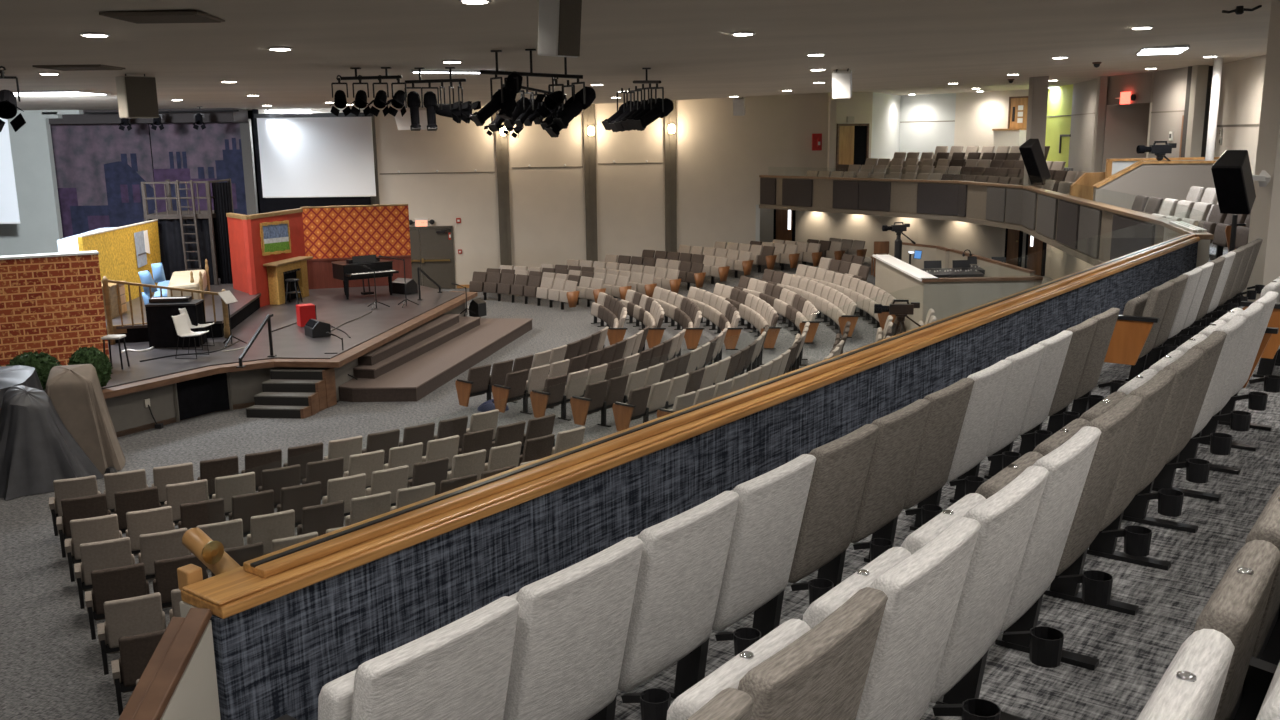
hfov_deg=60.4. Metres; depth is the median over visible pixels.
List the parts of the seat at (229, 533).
backrest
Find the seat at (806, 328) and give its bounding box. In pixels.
[792,327,808,365]
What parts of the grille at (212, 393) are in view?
frame, frame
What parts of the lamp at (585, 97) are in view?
colour frame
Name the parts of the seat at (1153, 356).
backrest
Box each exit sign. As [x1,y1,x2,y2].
[409,218,434,226]
[1120,92,1130,103]
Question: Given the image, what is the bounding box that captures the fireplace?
[263,256,312,304]
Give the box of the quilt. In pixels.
[167,270,206,298]
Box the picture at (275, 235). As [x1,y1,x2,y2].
[260,220,290,255]
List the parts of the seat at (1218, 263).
backrest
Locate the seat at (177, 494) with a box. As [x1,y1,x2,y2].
[164,479,208,524]
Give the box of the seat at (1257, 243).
[1232,239,1264,302]
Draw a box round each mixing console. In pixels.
[921,260,983,277]
[967,256,1005,276]
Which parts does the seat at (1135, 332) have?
panel, folded seat, backrest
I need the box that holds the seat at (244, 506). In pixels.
[228,489,273,536]
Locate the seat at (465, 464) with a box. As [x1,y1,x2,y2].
[447,449,486,480]
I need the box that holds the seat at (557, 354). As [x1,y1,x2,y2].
[549,345,566,366]
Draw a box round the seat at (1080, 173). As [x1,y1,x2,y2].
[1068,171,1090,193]
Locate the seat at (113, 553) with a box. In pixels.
[74,537,134,608]
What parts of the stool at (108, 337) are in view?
leg, seat, leg, leg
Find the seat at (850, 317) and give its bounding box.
[838,302,859,337]
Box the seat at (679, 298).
[668,294,683,326]
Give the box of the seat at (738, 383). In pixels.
[729,373,747,392]
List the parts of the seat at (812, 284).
folded seat, backrest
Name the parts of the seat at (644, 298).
folded seat, backrest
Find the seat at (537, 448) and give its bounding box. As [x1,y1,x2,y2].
[518,434,554,466]
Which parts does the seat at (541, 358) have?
backrest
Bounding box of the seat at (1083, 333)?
[1047,318,1103,434]
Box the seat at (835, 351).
[831,347,839,356]
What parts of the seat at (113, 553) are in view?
frame, backrest, folded seat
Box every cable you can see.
[121,346,153,352]
[140,340,239,361]
[272,322,296,331]
[331,311,371,330]
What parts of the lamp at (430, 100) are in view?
colour frame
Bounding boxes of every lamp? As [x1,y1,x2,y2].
[0,66,25,131]
[118,118,131,130]
[150,114,163,129]
[193,112,205,129]
[330,75,351,116]
[349,75,369,116]
[367,75,389,116]
[384,75,406,116]
[404,83,421,130]
[421,82,438,130]
[435,82,462,122]
[448,82,471,122]
[458,82,480,121]
[470,74,505,125]
[484,112,497,135]
[488,84,516,130]
[497,71,522,119]
[500,123,514,134]
[504,90,529,126]
[509,126,523,137]
[514,88,537,126]
[524,90,546,125]
[534,78,564,117]
[534,93,546,124]
[540,92,561,129]
[544,80,582,137]
[553,78,595,128]
[553,97,566,120]
[602,88,632,129]
[609,88,639,131]
[614,86,645,131]
[620,84,654,130]
[626,84,661,129]
[633,84,673,130]
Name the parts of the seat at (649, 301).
folded seat, backrest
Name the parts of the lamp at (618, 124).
colour frame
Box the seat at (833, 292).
[821,289,838,321]
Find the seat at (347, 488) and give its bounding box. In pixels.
[322,473,365,517]
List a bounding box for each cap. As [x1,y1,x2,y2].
[181,234,1199,618]
[759,175,1213,239]
[902,242,1035,273]
[920,276,1042,281]
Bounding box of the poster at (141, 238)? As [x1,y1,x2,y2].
[134,230,149,267]
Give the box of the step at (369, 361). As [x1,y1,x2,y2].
[358,316,458,365]
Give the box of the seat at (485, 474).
[481,465,515,478]
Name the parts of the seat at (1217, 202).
folded seat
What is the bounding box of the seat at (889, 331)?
[885,329,891,337]
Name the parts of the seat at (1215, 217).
folded seat, backrest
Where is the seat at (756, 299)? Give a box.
[744,296,760,328]
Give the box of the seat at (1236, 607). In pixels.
[1194,540,1279,719]
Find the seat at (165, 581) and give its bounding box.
[153,554,207,608]
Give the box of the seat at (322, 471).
[302,457,343,499]
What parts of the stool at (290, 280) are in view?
leg, seat, leg, leg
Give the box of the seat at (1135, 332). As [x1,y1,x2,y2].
[1104,282,1177,380]
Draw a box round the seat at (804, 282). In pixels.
[793,278,809,294]
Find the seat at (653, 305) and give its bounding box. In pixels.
[643,301,658,325]
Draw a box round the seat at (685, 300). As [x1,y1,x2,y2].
[674,297,689,329]
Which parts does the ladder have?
rail, rail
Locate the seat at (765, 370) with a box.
[757,361,772,382]
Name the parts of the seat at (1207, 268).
backrest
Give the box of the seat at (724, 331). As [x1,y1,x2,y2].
[718,328,727,360]
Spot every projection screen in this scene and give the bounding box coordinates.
[0,118,20,223]
[254,108,375,197]
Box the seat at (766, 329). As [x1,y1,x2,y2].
[760,327,768,364]
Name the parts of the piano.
leg, lid, leg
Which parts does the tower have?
post, post, guard rail, guard rail, post, guard rail, post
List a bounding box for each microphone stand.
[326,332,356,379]
[363,265,389,309]
[378,255,418,307]
[451,282,475,315]
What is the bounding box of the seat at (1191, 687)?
[1137,629,1279,719]
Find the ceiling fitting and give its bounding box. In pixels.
[1222,5,1261,14]
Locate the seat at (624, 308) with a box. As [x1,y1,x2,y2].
[613,307,626,327]
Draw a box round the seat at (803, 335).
[796,332,805,369]
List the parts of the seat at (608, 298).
folded seat, backrest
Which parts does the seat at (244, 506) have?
folded seat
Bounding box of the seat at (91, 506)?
[56,493,110,557]
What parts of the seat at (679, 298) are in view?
folded seat, backrest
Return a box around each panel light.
[11,90,110,95]
[263,109,310,110]
[410,69,504,73]
[1136,45,1189,54]
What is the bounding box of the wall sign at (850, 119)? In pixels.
[847,116,854,122]
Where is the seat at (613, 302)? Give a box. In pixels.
[603,298,618,328]
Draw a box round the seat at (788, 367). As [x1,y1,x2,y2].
[785,344,796,372]
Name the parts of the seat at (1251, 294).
backrest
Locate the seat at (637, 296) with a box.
[627,292,642,322]
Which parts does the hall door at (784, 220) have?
door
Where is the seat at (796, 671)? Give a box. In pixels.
[666,587,887,719]
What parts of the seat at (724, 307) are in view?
folded seat, backrest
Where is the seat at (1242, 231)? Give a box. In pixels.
[1225,213,1250,252]
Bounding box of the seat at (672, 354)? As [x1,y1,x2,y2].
[668,333,679,359]
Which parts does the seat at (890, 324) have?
backrest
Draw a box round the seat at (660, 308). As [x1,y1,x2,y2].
[649,307,663,327]
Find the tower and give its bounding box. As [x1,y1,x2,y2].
[141,179,233,284]
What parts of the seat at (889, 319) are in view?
folded seat, backrest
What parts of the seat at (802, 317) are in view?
folded seat, backrest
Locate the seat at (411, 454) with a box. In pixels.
[383,442,422,479]
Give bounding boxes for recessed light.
[38,73,59,74]
[80,33,109,36]
[220,81,237,82]
[267,47,292,50]
[441,60,462,62]
[460,0,489,3]
[731,32,754,35]
[806,53,825,55]
[1130,26,1153,29]
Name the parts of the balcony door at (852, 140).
door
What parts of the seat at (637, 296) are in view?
folded seat, backrest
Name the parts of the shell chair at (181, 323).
sled leg, sled leg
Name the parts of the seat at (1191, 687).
folded seat, backrest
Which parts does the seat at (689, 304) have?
folded seat, backrest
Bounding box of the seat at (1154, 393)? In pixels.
[1079,369,1183,570]
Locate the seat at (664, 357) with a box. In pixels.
[659,338,672,362]
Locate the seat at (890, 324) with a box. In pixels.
[877,322,892,340]
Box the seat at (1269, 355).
[1240,279,1279,377]
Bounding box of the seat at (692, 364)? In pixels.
[686,347,701,373]
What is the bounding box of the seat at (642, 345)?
[639,326,649,351]
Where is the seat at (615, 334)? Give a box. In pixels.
[607,315,627,344]
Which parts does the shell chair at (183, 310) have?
sled leg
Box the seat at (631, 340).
[622,334,636,357]
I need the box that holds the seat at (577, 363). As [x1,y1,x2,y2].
[567,354,586,378]
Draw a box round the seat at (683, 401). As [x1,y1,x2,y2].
[657,391,695,417]
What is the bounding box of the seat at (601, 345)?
[597,327,608,349]
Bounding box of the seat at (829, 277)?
[819,270,835,285]
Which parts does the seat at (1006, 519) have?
folded seat, backrest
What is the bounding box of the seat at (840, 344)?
[836,340,843,354]
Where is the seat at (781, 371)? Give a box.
[777,349,790,375]
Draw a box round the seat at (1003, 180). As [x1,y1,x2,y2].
[998,177,1011,183]
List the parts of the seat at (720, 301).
folded seat, backrest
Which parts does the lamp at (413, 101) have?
colour frame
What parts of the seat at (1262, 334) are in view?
folded seat, backrest, panel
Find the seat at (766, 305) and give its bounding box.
[754,303,770,335]
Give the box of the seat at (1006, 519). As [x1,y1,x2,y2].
[901,466,1063,719]
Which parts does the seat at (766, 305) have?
folded seat, backrest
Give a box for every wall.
[0,110,62,255]
[148,109,265,213]
[160,620,220,719]
[179,601,196,617]
[210,242,1197,719]
[258,108,369,197]
[265,197,370,212]
[375,93,828,288]
[756,205,759,240]
[760,177,1163,261]
[760,208,814,244]
[814,212,918,256]
[835,92,872,170]
[871,92,900,162]
[875,259,1041,330]
[899,93,955,160]
[901,245,1033,276]
[918,218,1002,258]
[954,89,1028,152]
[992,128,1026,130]
[993,130,1025,154]
[1002,228,1050,276]
[1045,84,1072,166]
[1049,246,1087,279]
[1068,78,1097,171]
[1070,172,1104,200]
[1093,163,1217,215]
[1101,72,1153,171]
[1106,67,1187,157]
[1112,159,1217,174]
[1163,227,1209,267]
[1180,66,1212,157]
[1214,55,1265,181]
[1243,0,1279,301]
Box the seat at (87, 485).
[49,475,100,535]
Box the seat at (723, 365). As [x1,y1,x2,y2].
[714,356,730,384]
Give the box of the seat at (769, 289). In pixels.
[759,283,775,300]
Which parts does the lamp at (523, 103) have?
colour frame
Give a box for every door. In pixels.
[409,226,455,288]
[773,209,795,242]
[836,123,869,169]
[1004,229,1022,266]
[1008,96,1027,128]
[1024,233,1046,275]
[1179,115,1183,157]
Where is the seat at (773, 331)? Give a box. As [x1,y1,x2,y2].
[760,313,781,348]
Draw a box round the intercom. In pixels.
[1169,131,1173,140]
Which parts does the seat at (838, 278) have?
folded seat, backrest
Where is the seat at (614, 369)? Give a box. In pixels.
[604,358,624,390]
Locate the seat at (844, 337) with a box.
[830,334,847,353]
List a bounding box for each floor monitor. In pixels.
[304,319,330,337]
[392,278,417,294]
[469,298,486,316]
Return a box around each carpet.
[339,315,532,388]
[353,317,480,370]
[360,314,459,356]
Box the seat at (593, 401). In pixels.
[570,380,610,426]
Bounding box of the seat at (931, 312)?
[918,309,934,326]
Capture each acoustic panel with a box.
[760,178,775,204]
[782,179,812,206]
[832,180,890,210]
[917,183,966,216]
[986,187,1005,221]
[1005,189,1036,229]
[1036,194,1057,238]
[1056,200,1079,248]
[1077,206,1101,257]
[1110,214,1155,259]
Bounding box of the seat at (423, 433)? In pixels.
[399,422,434,455]
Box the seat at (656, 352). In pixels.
[648,343,663,366]
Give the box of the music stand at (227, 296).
[218,290,246,346]
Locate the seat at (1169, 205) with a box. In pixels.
[1152,198,1178,217]
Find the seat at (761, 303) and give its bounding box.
[750,299,766,332]
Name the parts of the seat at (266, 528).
folded seat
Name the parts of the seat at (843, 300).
folded seat, backrest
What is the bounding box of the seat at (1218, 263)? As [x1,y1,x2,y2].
[1188,257,1227,336]
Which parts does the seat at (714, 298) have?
folded seat, backrest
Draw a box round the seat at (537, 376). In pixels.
[522,364,553,408]
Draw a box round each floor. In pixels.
[0,257,1053,719]
[0,278,464,408]
[614,243,1244,719]
[920,358,1279,719]
[1064,167,1072,170]
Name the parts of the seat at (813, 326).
panel, backrest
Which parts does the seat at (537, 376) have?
backrest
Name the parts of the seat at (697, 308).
folded seat, backrest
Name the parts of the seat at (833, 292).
folded seat, backrest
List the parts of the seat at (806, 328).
backrest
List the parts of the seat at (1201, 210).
folded seat, backrest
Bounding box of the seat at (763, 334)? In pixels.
[756,331,765,367]
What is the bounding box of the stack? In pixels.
[1169,221,1206,231]
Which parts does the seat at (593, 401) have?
panel, backrest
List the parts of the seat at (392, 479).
folded seat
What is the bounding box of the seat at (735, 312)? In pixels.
[724,311,738,344]
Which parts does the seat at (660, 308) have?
backrest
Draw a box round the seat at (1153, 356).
[1144,274,1191,369]
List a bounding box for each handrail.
[177,527,240,590]
[236,314,276,367]
[417,267,441,299]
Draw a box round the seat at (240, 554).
[211,542,263,576]
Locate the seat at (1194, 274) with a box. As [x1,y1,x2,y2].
[1160,268,1204,358]
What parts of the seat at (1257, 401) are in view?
folded seat, backrest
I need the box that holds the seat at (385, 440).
[362,429,399,463]
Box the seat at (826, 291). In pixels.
[815,286,832,318]
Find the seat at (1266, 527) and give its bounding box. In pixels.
[1245,485,1279,664]
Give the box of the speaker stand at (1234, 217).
[1229,215,1242,307]
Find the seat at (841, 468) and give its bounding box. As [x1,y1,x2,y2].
[788,424,892,586]
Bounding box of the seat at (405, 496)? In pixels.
[390,482,435,510]
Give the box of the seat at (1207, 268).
[1175,262,1216,346]
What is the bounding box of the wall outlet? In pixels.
[144,398,163,428]
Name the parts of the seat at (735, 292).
backrest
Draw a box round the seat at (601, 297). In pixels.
[591,292,606,323]
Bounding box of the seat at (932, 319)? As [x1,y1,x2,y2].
[928,315,935,323]
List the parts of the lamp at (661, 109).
colour frame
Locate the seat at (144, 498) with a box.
[114,486,160,533]
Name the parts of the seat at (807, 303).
folded seat, backrest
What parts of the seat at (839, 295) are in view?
folded seat, backrest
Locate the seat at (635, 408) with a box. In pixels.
[612,385,650,430]
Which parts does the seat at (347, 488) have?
folded seat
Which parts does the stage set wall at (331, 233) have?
rail, wallpaper panel, dado rail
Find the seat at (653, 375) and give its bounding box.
[643,363,663,386]
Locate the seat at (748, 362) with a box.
[745,341,756,372]
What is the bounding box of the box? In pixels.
[296,303,316,326]
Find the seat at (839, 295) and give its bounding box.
[826,292,843,325]
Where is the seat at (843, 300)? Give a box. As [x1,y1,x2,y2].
[831,295,848,329]
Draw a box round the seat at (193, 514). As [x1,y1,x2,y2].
[178,498,225,528]
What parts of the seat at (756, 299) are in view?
folded seat, backrest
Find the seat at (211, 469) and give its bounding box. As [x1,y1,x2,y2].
[197,456,238,498]
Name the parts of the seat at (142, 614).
frame, backrest, folded seat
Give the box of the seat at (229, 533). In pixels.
[196,518,243,569]
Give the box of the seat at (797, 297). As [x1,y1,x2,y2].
[785,294,801,326]
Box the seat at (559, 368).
[548,359,569,383]
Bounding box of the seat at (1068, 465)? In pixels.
[975,426,1112,669]
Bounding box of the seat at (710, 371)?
[700,362,718,388]
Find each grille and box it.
[173,372,232,421]
[306,319,316,327]
[558,0,581,55]
[1019,148,1042,184]
[1211,168,1248,213]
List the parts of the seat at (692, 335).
panel, backrest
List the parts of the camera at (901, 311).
tripod leg, handle, pan handle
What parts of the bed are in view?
post, post, post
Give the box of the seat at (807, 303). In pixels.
[795,301,811,334]
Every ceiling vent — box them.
[32,64,124,70]
[99,11,224,23]
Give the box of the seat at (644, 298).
[633,295,648,326]
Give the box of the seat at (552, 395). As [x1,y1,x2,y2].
[530,374,570,420]
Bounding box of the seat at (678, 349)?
[675,329,685,356]
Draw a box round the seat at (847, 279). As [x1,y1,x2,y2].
[836,275,852,292]
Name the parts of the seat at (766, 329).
backrest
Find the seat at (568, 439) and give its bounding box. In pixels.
[551,426,584,454]
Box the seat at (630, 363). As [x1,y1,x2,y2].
[621,353,639,375]
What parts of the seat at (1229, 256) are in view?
backrest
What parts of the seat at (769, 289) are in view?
folded seat, backrest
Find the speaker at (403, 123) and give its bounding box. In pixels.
[395,104,427,129]
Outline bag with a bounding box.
[477,399,508,411]
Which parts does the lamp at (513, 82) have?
colour frame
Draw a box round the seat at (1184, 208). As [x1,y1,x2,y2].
[1166,200,1194,220]
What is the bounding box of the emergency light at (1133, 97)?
[1130,94,1135,100]
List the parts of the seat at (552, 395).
panel, backrest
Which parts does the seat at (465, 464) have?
folded seat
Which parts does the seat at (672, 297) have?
folded seat, backrest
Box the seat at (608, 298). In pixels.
[597,295,613,326]
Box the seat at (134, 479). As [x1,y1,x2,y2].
[104,469,147,513]
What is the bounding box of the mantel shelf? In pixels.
[263,256,312,265]
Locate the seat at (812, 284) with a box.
[801,280,817,299]
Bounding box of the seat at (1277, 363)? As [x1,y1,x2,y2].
[1275,276,1279,365]
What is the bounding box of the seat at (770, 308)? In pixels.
[758,306,773,332]
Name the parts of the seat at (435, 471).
folded seat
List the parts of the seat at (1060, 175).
folded seat, backrest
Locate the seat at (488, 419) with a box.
[466,409,498,440]
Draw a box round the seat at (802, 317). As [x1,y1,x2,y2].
[798,304,814,329]
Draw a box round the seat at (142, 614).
[97,592,166,674]
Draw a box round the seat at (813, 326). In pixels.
[799,308,820,343]
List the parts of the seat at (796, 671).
folded seat, backrest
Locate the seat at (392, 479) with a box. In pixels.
[365,465,408,506]
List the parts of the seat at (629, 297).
folded seat, backrest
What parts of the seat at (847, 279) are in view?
folded seat, backrest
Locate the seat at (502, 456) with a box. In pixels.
[484,441,521,470]
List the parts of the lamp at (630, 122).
colour frame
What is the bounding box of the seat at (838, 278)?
[828,273,843,288]
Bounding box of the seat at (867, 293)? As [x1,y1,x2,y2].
[857,283,874,316]
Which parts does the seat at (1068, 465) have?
folded seat, backrest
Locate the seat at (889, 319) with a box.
[875,315,892,341]
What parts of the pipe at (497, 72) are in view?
drop rod, drop rod, drop rod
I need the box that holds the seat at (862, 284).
[850,280,867,312]
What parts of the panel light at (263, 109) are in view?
frame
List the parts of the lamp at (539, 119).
colour frame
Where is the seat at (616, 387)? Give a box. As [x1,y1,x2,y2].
[604,374,628,408]
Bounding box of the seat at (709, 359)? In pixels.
[705,337,717,365]
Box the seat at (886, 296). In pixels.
[873,293,891,327]
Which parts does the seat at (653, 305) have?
folded seat, backrest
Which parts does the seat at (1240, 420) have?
folded seat, backrest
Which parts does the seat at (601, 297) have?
folded seat, backrest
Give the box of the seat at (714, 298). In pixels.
[703,294,719,325]
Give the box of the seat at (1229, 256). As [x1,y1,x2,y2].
[1200,252,1238,325]
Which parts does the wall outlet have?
plate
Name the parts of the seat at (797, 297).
folded seat, backrest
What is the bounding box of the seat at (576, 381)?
[564,369,588,402]
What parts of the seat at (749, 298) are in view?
folded seat, backrest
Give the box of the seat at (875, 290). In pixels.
[862,286,880,319]
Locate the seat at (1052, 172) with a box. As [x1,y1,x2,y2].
[1049,170,1055,179]
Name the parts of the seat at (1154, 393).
folded seat, backrest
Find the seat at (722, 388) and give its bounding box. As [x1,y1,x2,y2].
[712,379,732,398]
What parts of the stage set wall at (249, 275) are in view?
folded panel, moulding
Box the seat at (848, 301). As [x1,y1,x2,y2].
[836,298,852,333]
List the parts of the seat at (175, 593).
folded seat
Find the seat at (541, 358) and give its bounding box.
[531,350,551,374]
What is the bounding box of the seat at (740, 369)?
[736,346,749,375]
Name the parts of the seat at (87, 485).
frame, backrest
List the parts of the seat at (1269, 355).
panel, folded seat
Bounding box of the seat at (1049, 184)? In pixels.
[1042,180,1054,190]
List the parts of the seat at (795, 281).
folded seat, backrest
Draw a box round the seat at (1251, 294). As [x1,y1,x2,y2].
[1222,243,1256,309]
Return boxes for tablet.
[913,250,921,258]
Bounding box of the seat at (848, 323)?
[835,321,850,340]
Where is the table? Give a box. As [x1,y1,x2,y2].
[908,251,913,264]
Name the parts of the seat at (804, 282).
folded seat, backrest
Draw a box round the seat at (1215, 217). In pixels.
[1197,204,1226,255]
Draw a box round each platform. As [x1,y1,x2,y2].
[105,282,260,342]
[105,303,465,434]
[339,321,531,401]
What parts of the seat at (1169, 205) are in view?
folded seat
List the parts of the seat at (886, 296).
backrest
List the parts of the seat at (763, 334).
backrest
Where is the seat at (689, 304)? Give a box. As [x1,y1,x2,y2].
[679,300,694,329]
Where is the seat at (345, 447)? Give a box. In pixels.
[323,436,362,472]
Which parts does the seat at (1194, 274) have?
backrest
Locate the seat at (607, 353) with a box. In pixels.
[599,344,615,364]
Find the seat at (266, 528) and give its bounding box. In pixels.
[247,509,294,554]
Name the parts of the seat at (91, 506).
frame, backrest, folded seat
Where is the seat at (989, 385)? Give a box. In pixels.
[947,360,1020,502]
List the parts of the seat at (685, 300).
folded seat, backrest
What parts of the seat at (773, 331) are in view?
panel, backrest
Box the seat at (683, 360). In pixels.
[673,352,690,377]
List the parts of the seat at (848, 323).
backrest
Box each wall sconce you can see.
[500,126,506,135]
[588,126,593,135]
[668,124,674,133]
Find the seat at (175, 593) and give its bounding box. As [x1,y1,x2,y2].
[169,589,181,620]
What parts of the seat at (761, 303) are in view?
folded seat, backrest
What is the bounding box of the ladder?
[176,180,201,270]
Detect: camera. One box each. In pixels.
[874,299,920,335]
[882,222,915,259]
[1092,62,1101,67]
[1136,141,1176,160]
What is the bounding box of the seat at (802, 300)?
[790,297,807,330]
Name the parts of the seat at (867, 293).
folded seat, backrest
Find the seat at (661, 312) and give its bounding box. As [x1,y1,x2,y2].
[651,311,663,327]
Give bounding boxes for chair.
[172,313,208,358]
[179,308,214,349]
[871,241,888,276]
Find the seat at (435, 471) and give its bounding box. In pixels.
[407,457,448,494]
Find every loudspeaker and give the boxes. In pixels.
[1019,139,1050,184]
[1211,150,1270,213]
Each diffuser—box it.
[14,92,105,95]
[413,72,479,73]
[1138,48,1187,54]
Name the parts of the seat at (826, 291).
folded seat, backrest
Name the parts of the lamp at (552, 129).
colour frame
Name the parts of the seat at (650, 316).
folded seat, backrest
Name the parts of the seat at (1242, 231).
panel, folded seat, backrest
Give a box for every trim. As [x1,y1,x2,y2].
[0,291,477,409]
[118,608,212,719]
[240,119,257,214]
[250,234,1190,567]
[370,108,379,204]
[380,172,494,174]
[495,109,511,265]
[512,166,582,168]
[583,104,597,266]
[598,162,662,164]
[664,100,676,254]
[759,204,1103,265]
[827,93,836,176]
[872,254,939,280]
[900,121,952,122]
[1091,76,1107,172]
[1093,161,1215,187]
[1105,157,1219,178]
[1151,110,1183,112]
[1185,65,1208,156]
[1217,124,1258,126]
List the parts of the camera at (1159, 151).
handle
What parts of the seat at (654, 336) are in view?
panel, backrest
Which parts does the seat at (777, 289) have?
folded seat, backrest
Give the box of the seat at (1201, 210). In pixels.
[1181,202,1211,225]
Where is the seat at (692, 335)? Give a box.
[684,314,703,349]
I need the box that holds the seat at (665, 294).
[656,289,671,319]
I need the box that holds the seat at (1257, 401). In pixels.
[1198,303,1267,450]
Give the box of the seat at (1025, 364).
[984,344,1051,478]
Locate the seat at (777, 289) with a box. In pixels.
[766,285,782,306]
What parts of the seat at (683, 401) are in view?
panel, backrest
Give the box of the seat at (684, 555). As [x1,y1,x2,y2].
[618,491,760,698]
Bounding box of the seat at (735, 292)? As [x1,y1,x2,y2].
[725,288,740,303]
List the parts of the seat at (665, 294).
folded seat, backrest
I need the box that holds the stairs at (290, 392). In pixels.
[246,367,336,418]
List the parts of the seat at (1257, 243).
backrest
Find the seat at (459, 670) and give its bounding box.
[275,596,519,719]
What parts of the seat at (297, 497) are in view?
folded seat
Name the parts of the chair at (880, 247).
leg, backrest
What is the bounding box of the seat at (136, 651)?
[111,629,165,715]
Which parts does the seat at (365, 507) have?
folded seat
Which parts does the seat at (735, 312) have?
backrest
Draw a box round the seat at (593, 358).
[584,349,602,376]
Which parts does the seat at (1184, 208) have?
folded seat, backrest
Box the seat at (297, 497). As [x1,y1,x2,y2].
[276,481,320,526]
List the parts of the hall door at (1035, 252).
door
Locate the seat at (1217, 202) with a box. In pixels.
[1206,202,1217,220]
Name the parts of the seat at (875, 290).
folded seat, backrest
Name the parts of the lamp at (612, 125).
colour frame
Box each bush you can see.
[6,351,61,389]
[67,346,112,386]
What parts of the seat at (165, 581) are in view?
folded seat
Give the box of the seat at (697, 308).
[685,307,699,328]
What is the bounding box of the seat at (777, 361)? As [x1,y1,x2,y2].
[768,355,782,378]
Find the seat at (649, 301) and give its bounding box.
[639,297,654,329]
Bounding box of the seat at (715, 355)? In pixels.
[713,332,723,362]
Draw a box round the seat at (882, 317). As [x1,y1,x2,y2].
[878,296,895,330]
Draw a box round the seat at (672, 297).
[662,292,677,322]
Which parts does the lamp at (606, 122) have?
colour frame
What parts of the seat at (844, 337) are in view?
backrest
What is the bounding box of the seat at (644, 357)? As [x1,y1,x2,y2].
[636,348,652,370]
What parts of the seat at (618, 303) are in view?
folded seat, backrest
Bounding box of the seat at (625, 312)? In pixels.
[614,311,626,327]
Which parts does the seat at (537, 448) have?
folded seat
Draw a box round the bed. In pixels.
[154,259,209,302]
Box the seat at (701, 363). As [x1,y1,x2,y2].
[697,342,710,369]
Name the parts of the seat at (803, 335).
backrest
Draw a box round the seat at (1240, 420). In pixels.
[1176,316,1251,473]
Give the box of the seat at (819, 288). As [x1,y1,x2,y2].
[808,283,825,305]
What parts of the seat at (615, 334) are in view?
panel, backrest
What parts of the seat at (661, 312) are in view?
backrest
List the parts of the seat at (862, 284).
folded seat, backrest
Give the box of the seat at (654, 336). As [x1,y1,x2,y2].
[646,314,665,347]
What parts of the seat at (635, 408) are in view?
panel, backrest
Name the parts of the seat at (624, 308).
backrest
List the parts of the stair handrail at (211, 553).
rail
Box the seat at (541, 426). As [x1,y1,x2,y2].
[522,414,555,446]
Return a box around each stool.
[101,334,129,368]
[285,278,302,303]
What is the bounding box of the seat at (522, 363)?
[512,354,533,379]
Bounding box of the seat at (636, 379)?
[624,368,647,401]
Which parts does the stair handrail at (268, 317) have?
post, rail, post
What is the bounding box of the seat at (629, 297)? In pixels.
[620,289,635,319]
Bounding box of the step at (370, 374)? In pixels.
[353,319,479,378]
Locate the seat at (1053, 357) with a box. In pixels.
[1018,330,1079,455]
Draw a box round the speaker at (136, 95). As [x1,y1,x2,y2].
[115,74,158,117]
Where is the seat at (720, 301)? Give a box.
[709,297,724,329]
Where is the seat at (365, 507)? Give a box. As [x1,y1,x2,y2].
[345,491,390,525]
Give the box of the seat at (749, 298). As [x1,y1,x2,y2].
[738,293,754,325]
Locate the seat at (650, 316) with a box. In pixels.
[647,304,661,325]
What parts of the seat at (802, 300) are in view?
folded seat, backrest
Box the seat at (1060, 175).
[1052,170,1067,191]
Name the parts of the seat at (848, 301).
folded seat, backrest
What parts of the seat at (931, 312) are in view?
backrest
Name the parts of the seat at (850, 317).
panel, backrest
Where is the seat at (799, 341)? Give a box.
[791,338,801,370]
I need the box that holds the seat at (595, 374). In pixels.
[584,364,607,389]
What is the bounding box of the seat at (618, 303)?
[607,301,622,326]
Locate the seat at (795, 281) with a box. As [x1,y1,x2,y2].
[785,275,801,290]
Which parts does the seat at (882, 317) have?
panel, backrest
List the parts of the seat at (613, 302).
folded seat, backrest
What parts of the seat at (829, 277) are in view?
folded seat, backrest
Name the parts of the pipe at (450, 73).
drop rod, drop rod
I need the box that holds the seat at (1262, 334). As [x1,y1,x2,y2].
[1209,291,1279,430]
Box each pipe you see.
[85,107,238,113]
[341,67,401,79]
[405,67,465,83]
[480,49,582,78]
[521,76,565,96]
[633,68,660,83]
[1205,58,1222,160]
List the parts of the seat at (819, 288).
folded seat, backrest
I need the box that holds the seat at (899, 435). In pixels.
[851,399,942,562]
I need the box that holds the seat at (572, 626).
[503,537,670,719]
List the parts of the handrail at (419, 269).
post, rail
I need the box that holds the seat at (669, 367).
[660,357,678,381]
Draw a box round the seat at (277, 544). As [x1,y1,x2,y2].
[271,532,317,551]
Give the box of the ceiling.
[0,0,1277,110]
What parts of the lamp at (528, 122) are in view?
colour frame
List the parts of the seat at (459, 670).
folded seat, backrest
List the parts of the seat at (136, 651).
frame, folded seat, backrest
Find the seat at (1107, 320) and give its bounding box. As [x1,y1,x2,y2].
[1071,308,1125,416]
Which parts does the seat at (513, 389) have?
panel, backrest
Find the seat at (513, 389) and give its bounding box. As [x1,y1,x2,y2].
[492,369,531,414]
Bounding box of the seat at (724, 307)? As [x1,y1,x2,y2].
[714,300,730,332]
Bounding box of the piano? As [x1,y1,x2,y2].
[331,255,398,299]
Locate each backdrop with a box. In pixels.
[50,124,155,237]
[149,118,258,214]
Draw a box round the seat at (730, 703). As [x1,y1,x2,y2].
[687,687,753,719]
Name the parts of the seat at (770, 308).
folded seat, backrest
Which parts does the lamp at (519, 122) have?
colour frame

